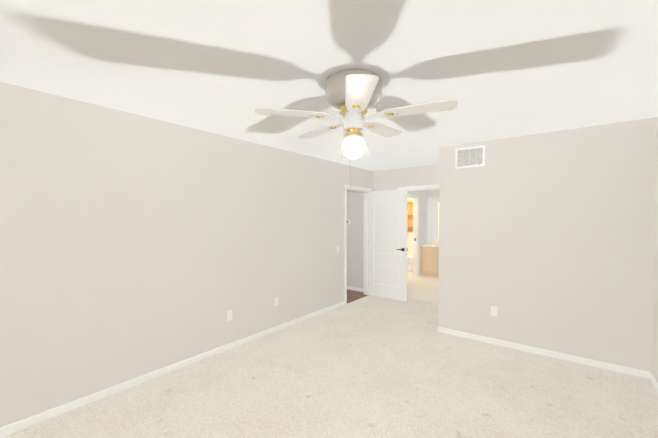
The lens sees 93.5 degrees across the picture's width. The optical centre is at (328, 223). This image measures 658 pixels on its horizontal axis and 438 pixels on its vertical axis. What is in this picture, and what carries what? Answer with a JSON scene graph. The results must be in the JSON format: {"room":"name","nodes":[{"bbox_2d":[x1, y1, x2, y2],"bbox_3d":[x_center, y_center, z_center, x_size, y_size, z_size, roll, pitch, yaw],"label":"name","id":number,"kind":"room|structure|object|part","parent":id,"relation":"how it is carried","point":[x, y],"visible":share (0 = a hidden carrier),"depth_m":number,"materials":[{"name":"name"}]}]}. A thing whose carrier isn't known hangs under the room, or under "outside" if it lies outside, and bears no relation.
{"room":"empty bedroom","nodes":[
{"label":"empty bedroom","id":0,"kind":"room"},
{"bbox_2d":[0,82,372,427],"bbox_3d":[-0.102,0.204,5.001,0.120,2.440,9.290,1,1,38],"label":"wall","id":1,"kind":"structure","parent":0,"point":[132,246],"depth_m":2.79,"materials":[{"name":"beige paint"}]},
{"bbox_2d":[0,301,344,437],"bbox_3d":[-1.277,1.418,3.395,0.013,0.066,5.040,1,1,38],"label":"baseboard","id":2,"kind":"structure","parent":1,"relation":"attached to","point":[39,417],"depth_m":2.79,"materials":[{"name":"white wood"}]},
{"bbox_2d":[227,310,231,320],"bbox_3d":[-1.143,1.061,3.563,0.010,0.115,0.070,1,1,38],"label":"electrical outlet","id":3,"kind":"object","parent":1,"relation":"attached to","point":[229,315],"visible":1,"depth_m":3.56,"materials":[{"name":"white plastic"}]},
{"bbox_2d":[274,297,277,305],"bbox_3d":[-0.702,1.044,4.132,0.010,0.115,0.070,1,1,38],"label":"electrical outlet","id":4,"kind":"object","parent":1,"relation":"attached to","point":[275,301],"visible":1,"depth_m":4.13,"materials":[{"name":"white plastic"}]},
{"bbox_2d":[344,185,371,304],"bbox_3d":[0.552,0.367,5.737,0.016,2.090,0.930,1,1,38],"label":"door frame","id":5,"kind":"structure","parent":1,"relation":"attached to","point":[345,220],"depth_m":5.39,"materials":[{"name":"white wood"}]},
{"bbox_2d":[347,189,368,294],"bbox_3d":[0.498,0.397,5.779,0.120,2.030,0.810,1,1,38],"label":"trim","id":6,"kind":"structure","parent":1,"relation":"attached to","point":[366,240],"depth_m":6.08,"materials":[{"name":"white wood"}]},
{"bbox_2d":[369,189,407,301],"bbox_3d":[1.091,0.393,5.782,0.800,2.013,0.035,1,1,41],"label":"door","id":7,"kind":"structure","parent":1,"relation":"in","point":[388,223],"depth_m":5.75,"materials":[{"name":"white wood"}]},
{"bbox_2d":[0,0,657,170],"bbox_3d":[1.036,-1.056,4.383,5.250,0.100,9.740,1,1,38],"label":"ceiling","id":8,"kind":"structure","parent":0,"point":[498,69],"depth_m":1.85,"materials":[{"name":"paint"}]},
{"bbox_2d":[255,69,457,214],"bbox_3d":[0.195,-0.512,2.158,1.273,0.913,1.224,1,1,38],"label":"fan","id":9,"kind":"object","parent":8,"relation":"hanging from","point":[353,96],"visible":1,"depth_m":2.01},
{"bbox_3d":[0.167,-0.533,2.118,0.224,0.140,0.224,1,1,38],"label":"lamp shade","id":10,"kind":"part","parent":9,"relation":"part of","materials":[{"name":"white glass"}]},
{"bbox_2d":[1,295,657,437],"bbox_3d":[0.531,1.487,2.710,3.710,0.050,6.170,1,1,38],"label":"floor carpet","id":11,"kind":"object","parent":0,"point":[370,366],"visible":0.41,"depth_m":2.66,"materials":[{"name":"beige carpet"}]},
{"bbox_2d":[347,289,367,302],"bbox_3d":[-0.292,1.438,5.738,1.300,0.050,2.150,1,1,38],"label":"floor","id":12,"kind":"structure","parent":0,"point":[352,295],"depth_m":6.04,"materials":[{"name":"brown wood"}]},
{"bbox_2d":[347,164,438,288],"bbox_3d":[1.085,0.187,6.087,3.026,2.440,0.120,1,1,38],"label":"wall","id":13,"kind":"structure","parent":0,"point":[391,179],"depth_m":6.32,"materials":[{"name":"beige paint"}]},
{"bbox_2d":[347,286,363,291],"bbox_3d":[0.324,1.365,6.607,1.150,0.066,0.020,1,1,38],"label":"baseboard","id":14,"kind":"structure","parent":13,"relation":"attached to","point":[349,288],"depth_m":6.43,"materials":[{"name":"white wood"}]},
{"bbox_2d":[397,185,438,276],"bbox_3d":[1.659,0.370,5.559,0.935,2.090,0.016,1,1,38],"label":"door frame","id":15,"kind":"structure","parent":13,"relation":"attached to","point":[426,186],"depth_m":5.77,"materials":[{"name":"white wood"}]},
{"bbox_2d":[408,198,412,242],"bbox_3d":[2.566,0.134,9.303,0.930,2.440,0.120,1,1,38],"label":"wall","id":16,"kind":"structure","parent":0,"point":[410,237],"depth_m":9.32,"materials":[{"name":"white paint"}]},
{"bbox_2d":[408,200,412,231],"bbox_3d":[2.490,-0.218,9.141,0.880,0.950,0.220,1,1,38],"label":"shelf","id":17,"kind":"object","parent":16,"relation":"attached to","point":[410,215],"visible":0.04,"depth_m":9.29,"materials":[{"name":"brown wood"}]},
{"bbox_2d":[408,190,427,272],"bbox_3d":[2.862,0.178,6.607,2.600,2.440,2.880,1,1,38],"label":"wall","id":18,"kind":"structure","parent":0,"point":[423,217],"depth_m":8.23,"materials":[{"name":"white paint"}]},
{"bbox_2d":[407,271,438,302],"bbox_3d":[2.585,1.415,7.127,3.650,0.050,3.330,1,1,38],"label":"floor","id":19,"kind":"structure","parent":0,"point":[424,288],"depth_m":6.74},
{"bbox_2d":[407,243,412,271],"bbox_3d":[2.334,0.972,8.960,0.460,0.775,0.711,1,1,38],"label":"toilet","id":20,"kind":"object","parent":19,"relation":"on","point":[409,256],"visible":0.35,"depth_m":8.86,"materials":[{"name":"white ceramic"}]},
{"bbox_2d":[420,244,438,276],"bbox_3d":[3.160,0.988,7.846,1.530,0.780,0.569,1,1,38],"label":"bathroom vanity","id":21,"kind":"object","parent":19,"relation":"on","point":[430,258],"depth_m":7.97,"materials":[{"name":"brown wood"}]},
{"bbox_2d":[428,244,438,247],"bbox_3d":[3.159,0.579,7.838,1.530,0.039,0.571,1,1,38],"label":"countertop","id":22,"kind":"structure","parent":21,"relation":"on","point":[429,245],"depth_m":7.91,"materials":[{"name":"white stone"}]},
{"bbox_2d":[427,190,438,243],"bbox_3d":[3.828,0.159,7.756,2.720,2.440,0.120,1,1,38],"label":"wall","id":23,"kind":"structure","parent":0,"point":[433,198],"depth_m":8.44,"materials":[{"name":"white paint"}]},
{"bbox_2d":[428,240,438,243],"bbox_3d":[3.328,0.517,8.055,1.530,0.085,0.020,1,1,38],"label":"backsplash","id":24,"kind":"structure","parent":23,"relation":"attached to","point":[429,241],"depth_m":8.44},
{"bbox_2d":[438,202,438,237],"bbox_3d":[3.424,-0.089,7.982,1.200,0.970,0.012,1,1,38],"label":"bathroom mirror","id":25,"kind":"object","parent":23,"relation":"attached to","point":[438,219],"visible":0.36,"depth_m":8.34,"materials":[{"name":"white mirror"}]},
{"bbox_2d":[438,117,655,371],"bbox_3d":[2.718,0.221,4.007,2.104,2.440,1.410,1,1,38],"label":"wall","id":26,"kind":"structure","parent":0,"point":[546,241],"depth_m":3.32,"materials":[{"name":"beige paint"}]},
{"bbox_2d":[455,145,484,168],"bbox_3d":[1.747,-0.822,3.843,0.340,0.250,0.013,1,1,38],"label":"air vent","id":27,"kind":"object","parent":26,"relation":"in","point":[474,156],"visible":1,"depth_m":3.84,"materials":[{"name":"white metal"}]},
{"bbox_2d":[491,306,496,316],"bbox_3d":[1.972,1.052,3.699,0.070,0.115,0.010,1,1,38],"label":"electrical outlet","id":28,"kind":"object","parent":26,"relation":"attached to","point":[493,311],"visible":1,"depth_m":3.70,"materials":[{"name":"white plastic"}]},
{"bbox_2d":[437,327,648,378],"bbox_3d":[2.218,1.416,3.513,1.967,0.066,0.013,1,1,38],"label":"baseboard","id":29,"kind":"structure","parent":26,"relation":"attached to","point":[622,369],"depth_m":3.35,"materials":[{"name":"white wood"}]},
{"bbox_2d":[652,116,657,382],"bbox_3d":[1.577,0.271,0.913,0.120,2.440,4.880,1,1,38],"label":"wall","id":30,"kind":"structure","parent":0,"point":[655,334],"depth_m":2.81,"materials":[{"name":"beige paint"}]},
{"bbox_2d":[649,372,657,392],"bbox_3d":[1.561,1.457,1.020,0.013,0.066,4.760,1,1,38],"label":"baseboard","id":31,"kind":"structure","parent":30,"relation":"attached to","point":[651,377],"depth_m":2.78,"materials":[{"name":"white wood"}]}
]}

